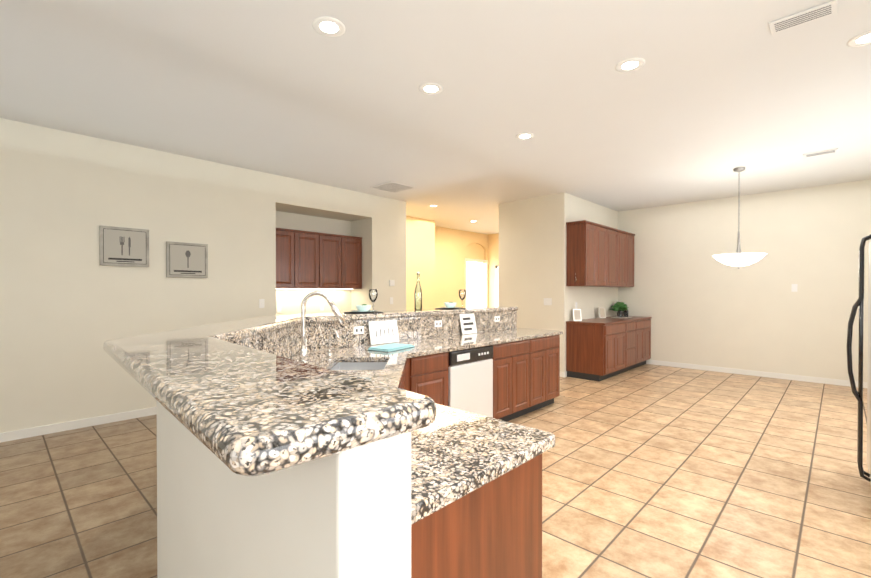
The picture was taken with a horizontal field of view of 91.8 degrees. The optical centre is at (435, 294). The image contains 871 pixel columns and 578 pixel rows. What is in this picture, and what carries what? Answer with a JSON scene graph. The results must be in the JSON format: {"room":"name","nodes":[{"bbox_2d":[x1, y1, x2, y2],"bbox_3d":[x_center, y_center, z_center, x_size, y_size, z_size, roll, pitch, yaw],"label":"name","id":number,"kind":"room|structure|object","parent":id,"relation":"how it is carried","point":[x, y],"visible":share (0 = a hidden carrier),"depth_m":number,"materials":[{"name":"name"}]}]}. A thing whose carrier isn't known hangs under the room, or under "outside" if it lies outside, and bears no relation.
{"room":"kitchen","nodes":[
{"label":"kitchen","id":0,"kind":"room"},
{"bbox_2d":[0,118,275,432],"bbox_3d":[-4.766,-0.127,3.269,0.120,3.020,7.260,0,1,44],"label":"wall","id":1,"kind":"structure","parent":0,"point":[70,305],"depth_m":4.45,"materials":[{"name":"paint"}]},
{"bbox_2d":[0,407,156,442],"bbox_3d":[-4.718,1.341,3.235,0.014,0.085,7.260,0,1,44],"label":"baseboard","id":2,"kind":"structure","parent":1,"relation":"attached to","point":[46,429],"depth_m":4.31,"materials":[{"name":"white wood"}]},
{"bbox_2d":[99,225,148,266],"bbox_3d":[-3.384,-0.517,4.602,0.030,0.420,0.440,0,1,44],"label":"framed picture","id":3,"kind":"object","parent":1,"relation":"attached to","point":[120,246],"visible":1,"depth_m":4.58,"materials":[{"name":"fabric"}]},
{"bbox_2d":[166,241,207,277],"bbox_3d":[-2.963,-0.408,5.043,0.030,0.415,0.440,0,1,44],"label":"framed picture","id":4,"kind":"object","parent":1,"relation":"attached to","point":[186,260],"visible":1,"depth_m":5.02,"materials":[{"name":"paper"}]},
{"bbox_2d":[259,299,263,307],"bbox_3d":[-2.348,0.124,5.706,0.010,0.120,0.072,0,1,44],"label":"switch plate","id":5,"kind":"object","parent":1,"relation":"attached to","point":[261,301],"depth_m":5.70,"materials":[{"name":"white plastic"}]},
{"bbox_2d":[276,211,350,314],"bbox_3d":[-2.114,0.034,6.912,0.120,2.640,1.910,0,1,44],"label":"wall","id":6,"kind":"structure","parent":0,"point":[289,301],"depth_m":6.91,"materials":[{"name":"paint"}]},
{"bbox_2d":[276,228,361,288],"bbox_3d":[-1.943,-0.528,6.745,0.340,0.892,1.654,0,1,44],"label":"upper cabinet","id":7,"kind":"object","parent":6,"relation":"attached to","point":[310,260],"visible":0.75,"depth_m":6.61,"materials":[{"name":"brown wood"}]},
{"bbox_2d":[276,175,371,220],"bbox_3d":[-1.897,-1.474,6.693,0.720,0.380,1.670,0,1,44],"label":"wall","id":8,"kind":"structure","parent":0,"point":[298,196],"depth_m":6.43,"materials":[{"name":"paint"}]},
{"bbox_2d":[351,218,367,311],"bbox_3d":[-1.278,0.031,7.352,0.480,2.640,0.120,0,1,44],"label":"wall","id":9,"kind":"structure","parent":0,"point":[359,228],"depth_m":7.24,"materials":[{"name":"paint"}]},
{"bbox_2d":[368,195,405,310],"bbox_3d":[-0.837,-0.159,7.378,0.120,3.020,0.770,0,1,44],"label":"wall","id":10,"kind":"structure","parent":0,"point":[386,242],"depth_m":7.29,"materials":[{"name":"paint"}]},
{"bbox_2d":[389,280,394,285],"bbox_3d":[-0.761,-0.199,7.354,0.021,0.100,0.110,0,1,44],"label":"switch plate","id":11,"kind":"object","parent":10,"relation":"attached to","point":[391,282],"depth_m":7.34,"materials":[{"name":"white plastic"}]},
{"bbox_2d":[406,216,434,309],"bbox_3d":[-0.898,-0.173,9.159,0.570,3.020,1.960,0,1,44],"label":"wall block","id":12,"kind":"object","parent":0,"point":[420,245],"visible":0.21,"depth_m":9.34,"materials":[{"name":"paint"}]},
{"bbox_2d":[0,364,870,577],"bbox_3d":[-0.503,1.426,4.144,9.050,0.100,15.000,0,1,44],"label":"floor","id":13,"kind":"structure","parent":0,"point":[653,471],"depth_m":3.04,"materials":[{"name":"tile"}]},
{"bbox_2d":[103,311,562,577],"bbox_3d":[0.403,0.812,3.271,2.719,1.144,4.462,0,1,44],"label":"kitchen island","id":14,"kind":"object","parent":13,"relation":"on","point":[303,444],"depth_m":1.17,"materials":[{"name":"stone"}]},
{"bbox_2d":[344,289,382,313],"bbox_3d":[-0.686,0.063,4.063,0.402,0.225,0.380,0,1,44],"label":"place setting","id":15,"kind":"object","parent":14,"relation":"on","point":[363,309],"visible":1,"depth_m":4.00,"materials":[{"name":"grey ceramic"}]},
{"bbox_2d":[231,311,516,357],"bbox_3d":[0.502,0.353,3.290,2.499,0.229,4.293,0,1,44],"label":"backsplash","id":16,"kind":"structure","parent":14,"relation":"on","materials":[{"name":"stone"}]},
{"bbox_2d":[414,272,421,309],"bbox_3d":[-0.189,-0.036,4.627,0.084,0.414,0.084,0,1,44],"label":"bottle","id":17,"kind":"object","parent":14,"relation":"on","point":[415,299],"visible":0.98,"depth_m":4.64,"materials":[{"name":"clear glass"}]},
{"bbox_2d":[290,328,562,524],"bbox_3d":[0.508,0.489,3.311,2.438,0.040,4.316,0,1,44],"label":"countertop","id":18,"kind":"structure","parent":14,"relation":"on","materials":[{"name":"stone"}]},
{"bbox_2d":[299,291,345,362],"bbox_3d":[-0.787,0.224,2.966,0.335,0.495,0.322,0,1,44],"label":"faucet","id":19,"kind":"object","parent":18,"relation":"on","point":[329,358],"depth_m":2.90,"materials":[{"name":"silver metal"}]},
{"bbox_2d":[331,362,386,369],"bbox_3d":[-0.529,0.564,2.917,0.648,0.284,0.648,0,1,44],"label":"sink","id":20,"kind":"object","parent":18,"relation":"in","point":[337,365],"depth_m":3.18,"materials":[{"name":"silver metal"}]},
{"bbox_2d":[368,320,398,344],"bbox_3d":[-0.486,0.356,3.992,0.054,0.213,0.340,0,1,44],"label":"sign","id":21,"kind":"object","parent":18,"relation":"on","point":[382,332],"visible":0.92,"depth_m":3.98,"materials":[{"name":"white plastic"}]},
{"bbox_2d":[368,343,414,351],"bbox_3d":[-0.375,0.453,3.627,0.220,0.024,0.380,0,1,32],"label":"dish towel","id":22,"kind":"object","parent":18,"relation":"on","point":[390,347],"visible":1,"depth_m":3.54,"materials":[{"name":"teal fabric"}]},
{"bbox_2d":[459,313,476,334],"bbox_3d":[0.379,0.340,4.895,0.064,0.232,0.260,0,1,44],"label":"love sign","id":23,"kind":"object","parent":18,"relation":"on","point":[468,323],"visible":1,"depth_m":4.88,"materials":[{"name":"white plastic"}]},
{"bbox_2d":[434,290,465,308],"bbox_3d":[0.184,0.056,4.973,0.402,0.225,0.380,0,1,44],"label":"place setting","id":24,"kind":"object","parent":14,"relation":"on","point":[450,305],"visible":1,"depth_m":4.91,"materials":[{"name":"grey ceramic"}]},
{"bbox_2d":[467,262,482,306],"bbox_3d":[0.873,0.055,11.923,0.030,2.520,1.480,0,1,44],"label":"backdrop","id":25,"kind":"object","parent":13,"relation":"on","point":[474,284],"visible":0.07,"depth_m":12.17,"materials":[{"name":"white"}]},
{"bbox_2d":[566,320,625,380],"bbox_3d":[2.688,0.912,7.045,0.635,0.882,0.890,0,1,44],"label":"base cabinet","id":26,"kind":"object","parent":13,"relation":"on","point":[599,349],"depth_m":6.74,"materials":[{"name":"brown wood"}]},
{"bbox_2d":[566,316,649,323],"bbox_3d":[3.149,0.452,7.517,0.642,0.032,2.254,0,1,44],"label":"countertop","id":27,"kind":"structure","parent":26,"relation":"on","point":[608,320],"depth_m":7.11,"materials":[{"name":"stone"}]},
{"bbox_2d":[572,309,581,320],"bbox_3d":[2.345,0.340,7.016,0.150,0.199,0.082,0,0,-11],"label":"photo frame","id":28,"kind":"object","parent":27,"relation":"on","point":[577,315],"visible":0.98,"depth_m":6.99,"materials":[{"name":"silver metal"}]},
{"bbox_2d":[598,307,605,317],"bbox_3d":[3.032,0.334,7.710,0.150,0.199,0.082,0,0,-24],"label":"photo frame","id":29,"kind":"object","parent":27,"relation":"on","point":[602,313],"visible":0.96,"depth_m":7.68,"materials":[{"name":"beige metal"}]},
{"bbox_2d":[610,302,628,315],"bbox_3d":[3.592,0.285,8.221,0.329,0.288,0.569,0,1,44],"label":"potted plant","id":30,"kind":"object","parent":27,"relation":"on","point":[617,306],"visible":0.92,"depth_m":8.16,"materials":[{"name":"green plant"}]},
{"bbox_2d":[612,310,630,317],"bbox_3d":[3.474,0.365,7.853,0.220,0.132,0.440,0,1,44],"label":"tray","id":31,"kind":"object","parent":27,"relation":"on","point":[625,313],"visible":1,"depth_m":7.82,"materials":[{"name":"silver metal"}]},
{"bbox_2d":[626,320,637,370],"bbox_3d":[3.169,0.908,7.547,0.635,0.882,0.500,0,1,44],"label":"base cabinet","id":32,"kind":"object","parent":13,"relation":"on","point":[631,325],"depth_m":7.37,"materials":[{"name":"brown wood"}]},
{"bbox_2d":[638,317,651,366],"bbox_3d":[3.633,0.904,8.033,0.635,0.882,0.844,0,1,44],"label":"base cabinet","id":33,"kind":"object","parent":13,"relation":"on","point":[644,326],"depth_m":7.84,"materials":[{"name":"brown wood"}]},
{"bbox_2d":[847,234,870,483],"bbox_3d":[3.245,0.488,2.655,0.945,1.800,0.920,0,1,44],"label":"refrigerator","id":34,"kind":"object","parent":13,"relation":"on","point":[858,394],"visible":1,"depth_m":2.87,"materials":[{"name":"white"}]},
{"bbox_2d":[0,0,870,234],"bbox_3d":[-0.503,-1.694,4.119,9.050,0.100,15.000,0,1,44],"label":"ceiling","id":35,"kind":"structure","parent":0,"point":[705,100],"depth_m":3.42,"materials":[{"name":"paint"}]},
{"bbox_2d":[312,16,344,36],"bbox_3d":[-0.649,-1.628,2.571,0.196,0.006,0.196,0,1,44],"label":"recessed light","id":36,"kind":"object","parent":35,"relation":"in","point":[328,26],"visible":1,"depth_m":2.56,"materials":[{"name":"white"}]},
{"bbox_2d":[370,181,415,192],"bbox_3d":[-0.659,-1.656,6.525,0.500,0.013,0.500,0,1,44],"label":"ceiling vent","id":37,"kind":"object","parent":35,"relation":"in","point":[392,186],"visible":1,"depth_m":6.50,"materials":[{"name":"white metal"}]},
{"bbox_2d":[419,83,442,94],"bbox_3d":[-0.037,-1.634,3.356,0.196,0.006,0.196,0,1,44],"label":"recessed light","id":38,"kind":"object","parent":35,"relation":"in","point":[430,88],"visible":1,"depth_m":3.35,"materials":[{"name":"white"}]},
{"bbox_2d":[516,132,534,139],"bbox_3d":[0.931,-1.643,4.382,0.196,0.006,0.196,0,1,44],"label":"recessed light","id":39,"kind":"object","parent":35,"relation":"in","point":[523,136],"visible":1,"depth_m":4.38,"materials":[{"name":"white"}]},
{"bbox_2d":[615,57,644,71],"bbox_3d":[1.386,-1.632,3.006,0.196,0.006,0.196,0,1,44],"label":"recessed light","id":40,"kind":"object","parent":35,"relation":"in","point":[631,64],"visible":1,"depth_m":2.99,"materials":[{"name":"white"}]},
{"bbox_2d":[713,167,765,268],"bbox_3d":[3.982,-0.994,5.537,0.580,1.319,0.580,0,1,44],"label":"pendant light","id":41,"kind":"object","parent":35,"relation":"hanging from","point":[738,258],"visible":1,"depth_m":5.44,"materials":[{"name":"white glass"}]},
{"bbox_2d":[768,0,837,34],"bbox_3d":[2.154,-1.624,2.478,0.300,0.013,0.150,0,1,44],"label":"ceiling vent","id":42,"kind":"object","parent":35,"relation":"in","point":[823,10],"visible":0.98,"depth_m":2.46,"materials":[{"name":"white metal"}]},
{"bbox_2d":[803,148,837,157],"bbox_3d":[4.477,-1.643,4.906,0.300,0.013,0.150,0,1,44],"label":"ceiling vent","id":43,"kind":"object","parent":35,"relation":"in","point":[820,153],"visible":1,"depth_m":4.90,"materials":[{"name":"white metal"}]},
{"bbox_2d":[847,31,870,46],"bbox_3d":[2.751,-1.629,2.682,0.196,0.006,0.196,0,1,44],"label":"recessed light","id":44,"kind":"object","parent":35,"relation":"in","point":[863,39],"visible":1,"depth_m":2.71,"materials":[{"name":"white"}]},
{"bbox_2d":[435,226,487,307],"bbox_3d":[0.532,-0.189,11.113,0.135,3.020,2.920,0,1,44],"label":"wall","id":45,"kind":"structure","parent":0,"point":[456,251],"depth_m":11.04,"materials":[{"name":"paint"}]},
{"bbox_2d":[488,233,498,305],"bbox_3d":[2.470,-0.190,11.196,2.820,3.020,0.120,0,1,44],"label":"wall","id":46,"kind":"structure","parent":0,"point":[493,250],"depth_m":11.93,"materials":[{"name":"paint"}]},
{"bbox_2d":[495,265,498,305],"bbox_3d":[2.061,0.253,11.481,1.060,2.130,0.032,0,1,44],"label":"door frame","id":47,"kind":"structure","parent":46,"relation":"attached to","point":[496,285],"depth_m":11.80,"materials":[{"name":"white wood"}]},
{"bbox_2d":[499,192,617,371],"bbox_3d":[2.818,-0.169,8.580,1.300,3.020,3.420,0,1,44],"label":"wall","id":48,"kind":"structure","parent":0,"point":[532,250],"depth_m":7.31,"materials":[{"name":"paint"}]},
{"bbox_2d":[544,298,551,304],"bbox_3d":[1.889,0.123,7.100,0.150,0.120,0.005,0,1,44],"label":"switch plate","id":49,"kind":"object","parent":48,"relation":"attached to","point":[547,301],"depth_m":7.09,"materials":[{"name":"white plastic"}]},
{"bbox_2d":[566,220,597,286],"bbox_3d":[2.416,-0.658,6.974,0.323,1.045,0.430,0,1,44],"label":"upper cabinet","id":50,"kind":"object","parent":48,"relation":"attached to","point":[582,236],"depth_m":6.84,"materials":[{"name":"brown wood"}]},
{"bbox_2d":[598,224,609,286],"bbox_3d":[2.710,-0.661,7.281,0.323,1.045,0.420,0,1,44],"label":"upper cabinet","id":51,"kind":"object","parent":48,"relation":"attached to","point":[598,255],"depth_m":7.20,"materials":[{"name":"brown wood"}]},
{"bbox_2d":[606,228,617,286],"bbox_3d":[3.028,-0.663,7.613,0.323,1.045,0.500,0,1,44],"label":"upper cabinet","id":52,"kind":"object","parent":48,"relation":"attached to","point":[612,256],"depth_m":7.51,"materials":[{"name":"brown wood"}]},
{"bbox_2d":[618,229,625,286],"bbox_3d":[3.352,-0.666,7.952,0.323,1.045,0.437,0,1,44],"label":"upper cabinet","id":53,"kind":"object","parent":48,"relation":"attached to","point":[621,234],"depth_m":7.84,"materials":[{"name":"brown wood"}]},
{"bbox_2d":[626,232,633,286],"bbox_3d":[3.658,-0.668,8.272,0.323,1.045,0.448,0,1,44],"label":"upper cabinet","id":54,"kind":"object","parent":48,"relation":"attached to","point":[629,236],"depth_m":8.13,"materials":[{"name":"brown wood"}]},
{"bbox_2d":[618,179,870,381],"bbox_3d":[5.312,-0.157,7.094,4.380,3.020,0.120,0,1,44],"label":"wall","id":55,"kind":"structure","parent":0,"point":[694,298],"depth_m":6.98,"materials":[{"name":"paint"}]},
{"bbox_2d":[646,360,866,387],"bbox_3d":[5.215,1.310,7.105,4.220,0.085,0.014,0,1,44],"label":"baseboard","id":56,"kind":"structure","parent":55,"relation":"attached to","point":[654,362],"depth_m":6.98,"materials":[{"name":"white wood"}]},
{"bbox_2d":[791,284,797,291],"bbox_3d":[5.670,-0.104,6.664,0.072,0.120,0.005,0,1,44],"label":"switch plate","id":57,"kind":"object","parent":55,"relation":"attached to","point":[794,286],"depth_m":6.66,"materials":[{"name":"white plastic"}]}
]}

